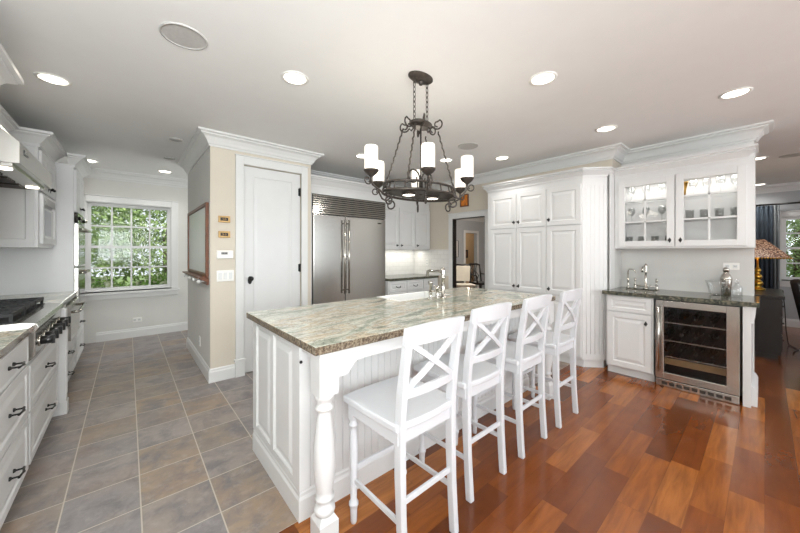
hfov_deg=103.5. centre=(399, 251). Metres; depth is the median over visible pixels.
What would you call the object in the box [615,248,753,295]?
backsplash
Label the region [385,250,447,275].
backsplash
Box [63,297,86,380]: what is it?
base cabinet
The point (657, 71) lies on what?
ceiling
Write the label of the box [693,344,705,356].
wine bottle
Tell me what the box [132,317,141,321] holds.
outlet
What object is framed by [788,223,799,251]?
tree
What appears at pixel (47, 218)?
microwave
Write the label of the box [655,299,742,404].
wine cooler
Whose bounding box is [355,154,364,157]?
recessed light
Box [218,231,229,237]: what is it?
frame
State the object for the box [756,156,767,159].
recessed light
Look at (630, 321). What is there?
base cabinet
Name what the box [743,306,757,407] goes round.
end panel
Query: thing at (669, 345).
wine bottle
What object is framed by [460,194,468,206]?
print
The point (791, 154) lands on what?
ceiling speaker
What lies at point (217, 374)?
baseboard
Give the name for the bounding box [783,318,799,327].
baseboard
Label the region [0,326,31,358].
countertop
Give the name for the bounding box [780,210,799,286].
window
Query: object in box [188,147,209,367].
wall
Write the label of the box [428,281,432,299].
sprayer
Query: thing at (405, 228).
upper cabinet
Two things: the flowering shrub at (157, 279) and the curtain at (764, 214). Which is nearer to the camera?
the curtain at (764, 214)
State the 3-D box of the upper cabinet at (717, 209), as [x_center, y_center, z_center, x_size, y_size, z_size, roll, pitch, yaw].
[2.990,-0.505,3.373,0.355,0.940,1.120,0,0,-41]
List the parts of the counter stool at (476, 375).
leg, seat, leg, seat frame, post, rail, rail, post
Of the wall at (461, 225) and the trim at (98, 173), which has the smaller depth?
the trim at (98, 173)
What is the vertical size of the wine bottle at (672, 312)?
0.076 m
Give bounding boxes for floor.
[0,287,799,532]
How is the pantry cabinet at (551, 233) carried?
on the floor
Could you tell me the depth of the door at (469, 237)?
13.43 m
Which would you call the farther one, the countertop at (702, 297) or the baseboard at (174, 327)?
the baseboard at (174, 327)
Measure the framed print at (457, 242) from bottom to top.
0.560 m
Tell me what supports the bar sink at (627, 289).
in the countertop at (702, 297)
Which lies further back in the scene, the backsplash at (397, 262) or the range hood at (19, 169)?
the backsplash at (397, 262)
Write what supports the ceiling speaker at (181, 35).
attached to the ceiling
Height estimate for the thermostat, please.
0.087 m
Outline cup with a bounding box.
[720,279,731,294]
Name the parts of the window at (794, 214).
sill, sash, sash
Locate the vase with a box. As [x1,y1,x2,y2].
[684,181,688,194]
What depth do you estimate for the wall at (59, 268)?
3.39 m
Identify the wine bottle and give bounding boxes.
[665,308,677,317]
[665,325,677,334]
[665,339,677,350]
[679,310,690,319]
[679,326,690,337]
[679,341,690,353]
[693,311,705,320]
[693,328,705,339]
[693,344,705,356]
[708,313,720,322]
[708,330,720,341]
[708,346,720,358]
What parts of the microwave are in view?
door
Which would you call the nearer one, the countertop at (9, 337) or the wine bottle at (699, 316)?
the countertop at (9, 337)
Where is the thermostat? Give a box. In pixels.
[216,250,232,258]
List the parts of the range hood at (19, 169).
filter panel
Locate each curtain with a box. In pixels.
[754,205,772,288]
[773,205,779,288]
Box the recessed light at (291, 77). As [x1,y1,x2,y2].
[281,70,308,85]
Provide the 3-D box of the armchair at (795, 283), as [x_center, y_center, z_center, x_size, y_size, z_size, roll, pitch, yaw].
[5.673,0.860,3.910,1.000,0.980,0.890,0,0,-13]
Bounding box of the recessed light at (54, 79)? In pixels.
[33,72,71,85]
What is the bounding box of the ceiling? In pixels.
[0,0,799,217]
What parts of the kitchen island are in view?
panel, frame, panel, post, moulding, post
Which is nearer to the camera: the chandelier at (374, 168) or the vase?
the chandelier at (374, 168)
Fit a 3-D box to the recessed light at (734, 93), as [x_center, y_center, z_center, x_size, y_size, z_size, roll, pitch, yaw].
[2.582,-1.216,2.427,0.186,0.007,0.186,0,0,-41]
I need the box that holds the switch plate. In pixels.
[217,270,233,281]
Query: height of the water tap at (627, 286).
0.232 m
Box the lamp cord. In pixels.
[782,290,798,353]
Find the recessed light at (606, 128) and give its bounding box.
[595,125,617,131]
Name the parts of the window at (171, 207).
sash, sash, sill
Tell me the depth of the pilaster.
2.60 m
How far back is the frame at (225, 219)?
3.31 m
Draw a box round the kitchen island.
[253,301,553,532]
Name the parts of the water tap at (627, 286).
stem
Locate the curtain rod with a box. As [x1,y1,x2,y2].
[756,202,799,205]
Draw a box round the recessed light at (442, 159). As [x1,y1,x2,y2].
[439,158,452,161]
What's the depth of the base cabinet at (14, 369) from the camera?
1.56 m
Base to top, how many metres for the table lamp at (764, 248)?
0.720 m
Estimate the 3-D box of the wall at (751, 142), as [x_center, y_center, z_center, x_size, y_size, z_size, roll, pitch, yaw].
[3.164,0.065,3.550,0.130,2.570,1.100,0,0,-41]
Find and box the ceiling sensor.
[169,137,182,141]
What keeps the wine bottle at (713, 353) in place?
on the wine cooler
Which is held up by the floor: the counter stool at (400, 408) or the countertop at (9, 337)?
the counter stool at (400, 408)
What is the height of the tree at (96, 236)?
4.800 m
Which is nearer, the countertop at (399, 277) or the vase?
the vase
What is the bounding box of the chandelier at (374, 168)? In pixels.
[364,70,474,212]
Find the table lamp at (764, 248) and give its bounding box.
[754,239,792,289]
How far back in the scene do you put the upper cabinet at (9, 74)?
1.78 m
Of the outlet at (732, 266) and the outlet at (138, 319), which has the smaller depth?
the outlet at (732, 266)
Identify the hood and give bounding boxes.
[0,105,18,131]
[0,126,50,189]
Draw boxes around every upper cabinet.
[0,43,23,84]
[0,126,66,247]
[385,195,429,249]
[614,143,758,248]
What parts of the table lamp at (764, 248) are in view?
lamp shade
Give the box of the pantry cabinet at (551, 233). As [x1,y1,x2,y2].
[482,167,615,367]
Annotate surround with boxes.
[311,174,385,304]
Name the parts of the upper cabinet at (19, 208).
door, crown, door, door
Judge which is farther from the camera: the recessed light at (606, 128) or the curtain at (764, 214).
the curtain at (764, 214)
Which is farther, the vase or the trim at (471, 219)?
the trim at (471, 219)
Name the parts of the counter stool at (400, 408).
leg, foot rail, seat, seat frame, post, rail, rail, post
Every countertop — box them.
[0,291,76,304]
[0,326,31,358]
[246,287,555,355]
[385,274,438,280]
[602,287,759,307]
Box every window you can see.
[82,194,179,300]
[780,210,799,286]
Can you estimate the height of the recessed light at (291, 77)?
0.007 m
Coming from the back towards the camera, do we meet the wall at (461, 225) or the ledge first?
the wall at (461, 225)
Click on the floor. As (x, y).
(638, 455)
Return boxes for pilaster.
[52,307,68,416]
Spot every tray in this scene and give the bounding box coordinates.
[0,303,44,323]
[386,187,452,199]
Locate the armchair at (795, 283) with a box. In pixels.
[790,279,799,319]
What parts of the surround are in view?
crown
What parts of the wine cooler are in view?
handle, kick plate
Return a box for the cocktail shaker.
[720,267,732,294]
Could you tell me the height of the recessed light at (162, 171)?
0.007 m
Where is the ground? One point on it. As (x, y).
(121, 278)
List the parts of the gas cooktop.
knob, knob, knob, knob, knob, knob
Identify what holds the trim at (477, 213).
attached to the wall at (478, 198)
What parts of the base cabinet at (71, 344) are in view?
drawer, drawer, panel, warming drawer, handle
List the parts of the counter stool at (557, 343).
leg, foot rail, leg, seat, seat frame, post, rail, rail, post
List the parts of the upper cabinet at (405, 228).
door, door, crown, door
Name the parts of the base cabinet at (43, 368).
drawer, handle, handle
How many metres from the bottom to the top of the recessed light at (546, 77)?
0.007 m
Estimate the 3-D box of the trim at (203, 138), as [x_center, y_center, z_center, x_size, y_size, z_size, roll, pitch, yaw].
[0.327,-1.153,3.768,4.384,0.135,5.382,0,0,-41]
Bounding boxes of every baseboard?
[96,322,187,341]
[186,337,234,382]
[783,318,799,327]
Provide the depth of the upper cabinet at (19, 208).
2.73 m
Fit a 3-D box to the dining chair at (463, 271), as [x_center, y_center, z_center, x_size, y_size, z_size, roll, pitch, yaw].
[1.729,0.846,8.543,0.537,1.014,0.576,0,0,-1]
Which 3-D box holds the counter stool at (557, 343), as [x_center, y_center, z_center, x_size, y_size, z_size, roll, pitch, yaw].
[1.231,0.823,2.660,0.410,1.054,0.486,0,0,-41]
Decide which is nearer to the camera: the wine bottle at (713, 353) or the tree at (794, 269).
the wine bottle at (713, 353)
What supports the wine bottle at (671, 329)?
in the wine cooler
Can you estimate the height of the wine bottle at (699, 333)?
0.076 m
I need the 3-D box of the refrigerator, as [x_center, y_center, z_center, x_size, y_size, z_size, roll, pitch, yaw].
[-0.867,0.285,4.819,1.235,2.130,0.642,0,0,-41]
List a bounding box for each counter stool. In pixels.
[343,316,464,532]
[414,302,511,502]
[471,294,551,458]
[508,288,582,428]
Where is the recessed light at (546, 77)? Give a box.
[529,71,557,85]
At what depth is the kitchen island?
1.73 m
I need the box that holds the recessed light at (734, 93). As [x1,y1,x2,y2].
[718,87,752,98]
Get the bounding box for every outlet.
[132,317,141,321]
[723,263,738,269]
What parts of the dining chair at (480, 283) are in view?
seat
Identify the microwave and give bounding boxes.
[39,193,55,244]
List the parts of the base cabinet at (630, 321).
drawer, door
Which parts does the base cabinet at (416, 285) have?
drawer, door, drawer, door, drawer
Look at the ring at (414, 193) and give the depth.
2.16 m
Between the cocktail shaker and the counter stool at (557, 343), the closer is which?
the counter stool at (557, 343)
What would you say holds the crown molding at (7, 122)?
attached to the wall
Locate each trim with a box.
[85,167,187,188]
[177,120,773,190]
[448,209,487,288]
[461,218,483,221]
[464,230,478,287]
[756,182,799,193]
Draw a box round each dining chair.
[456,264,475,287]
[469,263,483,287]
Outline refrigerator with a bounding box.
[312,193,385,304]
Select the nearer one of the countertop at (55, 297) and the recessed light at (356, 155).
the countertop at (55, 297)
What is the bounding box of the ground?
[91,275,144,285]
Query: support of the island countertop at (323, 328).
on the kitchen island
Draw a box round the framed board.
[187,202,208,276]
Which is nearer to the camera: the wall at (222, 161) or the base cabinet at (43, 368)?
the base cabinet at (43, 368)
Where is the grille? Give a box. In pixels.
[459,144,476,148]
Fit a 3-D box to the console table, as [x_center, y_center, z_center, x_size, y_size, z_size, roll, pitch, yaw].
[4.970,0.950,4.419,1.180,0.800,0.524,0,0,-41]
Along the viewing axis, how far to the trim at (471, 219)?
11.29 m
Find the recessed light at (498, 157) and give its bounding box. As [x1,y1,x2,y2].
[495,156,509,159]
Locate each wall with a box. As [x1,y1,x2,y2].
[0,153,92,363]
[83,177,187,343]
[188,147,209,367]
[210,146,310,368]
[414,159,620,364]
[456,220,483,287]
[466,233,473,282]
[621,141,753,370]
[756,190,799,319]
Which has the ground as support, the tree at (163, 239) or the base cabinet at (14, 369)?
the tree at (163, 239)
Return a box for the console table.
[754,288,784,359]
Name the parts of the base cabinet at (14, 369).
drawer, drawer, drawer, handle, handle, handle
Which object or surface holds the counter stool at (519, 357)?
on the floor
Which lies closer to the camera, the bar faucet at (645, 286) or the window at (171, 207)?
the bar faucet at (645, 286)
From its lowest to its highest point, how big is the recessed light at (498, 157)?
0.007 m
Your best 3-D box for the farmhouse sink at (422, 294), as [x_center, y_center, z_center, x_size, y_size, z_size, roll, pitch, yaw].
[0.132,0.551,2.970,0.636,0.277,0.340,0,0,-41]
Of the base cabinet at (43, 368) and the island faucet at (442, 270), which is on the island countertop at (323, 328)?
the island faucet at (442, 270)
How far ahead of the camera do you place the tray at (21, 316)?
2.02 m
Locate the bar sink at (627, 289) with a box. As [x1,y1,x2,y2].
[627,289,654,291]
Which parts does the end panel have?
moulding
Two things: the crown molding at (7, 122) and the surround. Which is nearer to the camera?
the crown molding at (7, 122)
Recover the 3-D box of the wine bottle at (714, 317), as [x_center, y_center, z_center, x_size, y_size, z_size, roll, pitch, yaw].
[3.092,0.665,3.105,0.401,0.076,0.074,0,0,-41]
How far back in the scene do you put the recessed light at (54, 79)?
2.22 m
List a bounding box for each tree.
[91,206,146,281]
[91,206,166,285]
[786,219,799,276]
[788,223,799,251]
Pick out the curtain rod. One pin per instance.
(786, 202)
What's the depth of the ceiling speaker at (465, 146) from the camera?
3.65 m
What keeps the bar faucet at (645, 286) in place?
on the countertop at (702, 297)
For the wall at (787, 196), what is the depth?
5.68 m
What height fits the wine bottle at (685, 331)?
0.076 m
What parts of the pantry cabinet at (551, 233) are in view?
door, door, door, door, door, crown, door, door, door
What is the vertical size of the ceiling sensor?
0.012 m
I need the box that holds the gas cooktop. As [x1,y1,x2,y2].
[0,297,70,360]
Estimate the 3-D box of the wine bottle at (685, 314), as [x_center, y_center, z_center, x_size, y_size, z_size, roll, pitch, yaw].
[2.948,0.665,3.272,0.401,0.076,0.074,0,0,-41]
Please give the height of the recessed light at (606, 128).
0.007 m
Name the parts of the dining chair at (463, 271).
seat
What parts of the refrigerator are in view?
door, handle, grille panel, handle, door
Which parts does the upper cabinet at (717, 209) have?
door, crown, door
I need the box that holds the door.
[234,153,308,377]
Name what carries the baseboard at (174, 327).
attached to the wall at (110, 314)
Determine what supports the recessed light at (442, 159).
in the ceiling
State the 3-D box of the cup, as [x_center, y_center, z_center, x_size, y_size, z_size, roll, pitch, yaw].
[3.263,0.357,3.153,0.088,0.155,0.088,0,0,-41]
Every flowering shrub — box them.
[91,273,134,287]
[127,271,166,285]
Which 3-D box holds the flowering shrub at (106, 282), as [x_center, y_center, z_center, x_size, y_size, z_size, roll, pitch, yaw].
[-5.801,1.115,6.026,1.333,1.412,1.426,0,0,-14]
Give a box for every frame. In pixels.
[218,216,229,222]
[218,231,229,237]
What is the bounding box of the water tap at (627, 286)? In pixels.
[626,269,636,287]
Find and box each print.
[456,240,458,256]
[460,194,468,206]
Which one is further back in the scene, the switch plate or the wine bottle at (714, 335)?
the switch plate
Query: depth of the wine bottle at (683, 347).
3.23 m
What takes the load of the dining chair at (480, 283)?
on the floor
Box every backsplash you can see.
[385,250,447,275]
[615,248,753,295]
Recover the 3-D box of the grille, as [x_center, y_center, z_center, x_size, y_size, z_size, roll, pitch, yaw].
[0.786,-1.216,3.643,0.206,0.001,0.206,0,0,-41]
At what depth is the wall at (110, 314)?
5.03 m
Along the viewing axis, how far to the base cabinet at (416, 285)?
5.28 m
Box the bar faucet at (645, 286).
[633,264,658,289]
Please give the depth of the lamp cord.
4.59 m
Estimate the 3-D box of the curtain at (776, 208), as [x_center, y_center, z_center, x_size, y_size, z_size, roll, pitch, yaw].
[6.829,0.240,5.719,0.066,2.160,0.086,0,0,-41]
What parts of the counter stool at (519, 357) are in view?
leg, foot rail, seat, seat frame, post, rail, rail, post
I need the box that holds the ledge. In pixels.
[182,271,208,284]
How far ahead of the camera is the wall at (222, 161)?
3.33 m
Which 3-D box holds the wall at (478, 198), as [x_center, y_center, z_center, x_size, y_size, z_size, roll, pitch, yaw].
[1.568,0.065,5.131,0.480,2.570,3.380,0,0,-41]
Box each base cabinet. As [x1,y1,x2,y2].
[0,337,28,529]
[27,338,57,464]
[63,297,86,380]
[385,278,437,295]
[606,294,655,381]
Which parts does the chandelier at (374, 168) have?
lamp shade, arm, lamp shade, arm, rod, rod, chain, lamp shade, stem, chain, arm, lamp shade, rod, arm, lamp shade, arm, lamp shade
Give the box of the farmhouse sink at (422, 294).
[377,291,449,300]
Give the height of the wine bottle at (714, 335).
0.076 m
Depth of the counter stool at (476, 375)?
1.82 m
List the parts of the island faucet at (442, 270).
spout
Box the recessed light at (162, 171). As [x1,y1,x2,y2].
[157,170,171,172]
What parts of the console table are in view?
drawer, drawer, drawer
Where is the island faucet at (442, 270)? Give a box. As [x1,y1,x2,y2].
[426,267,446,298]
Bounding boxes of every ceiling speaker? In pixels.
[159,22,207,49]
[458,143,477,149]
[779,152,799,157]
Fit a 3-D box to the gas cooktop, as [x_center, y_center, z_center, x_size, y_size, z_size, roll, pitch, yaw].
[-2.686,0.497,2.041,0.701,0.295,0.960,0,0,-41]
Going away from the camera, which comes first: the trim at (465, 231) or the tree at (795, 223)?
the tree at (795, 223)

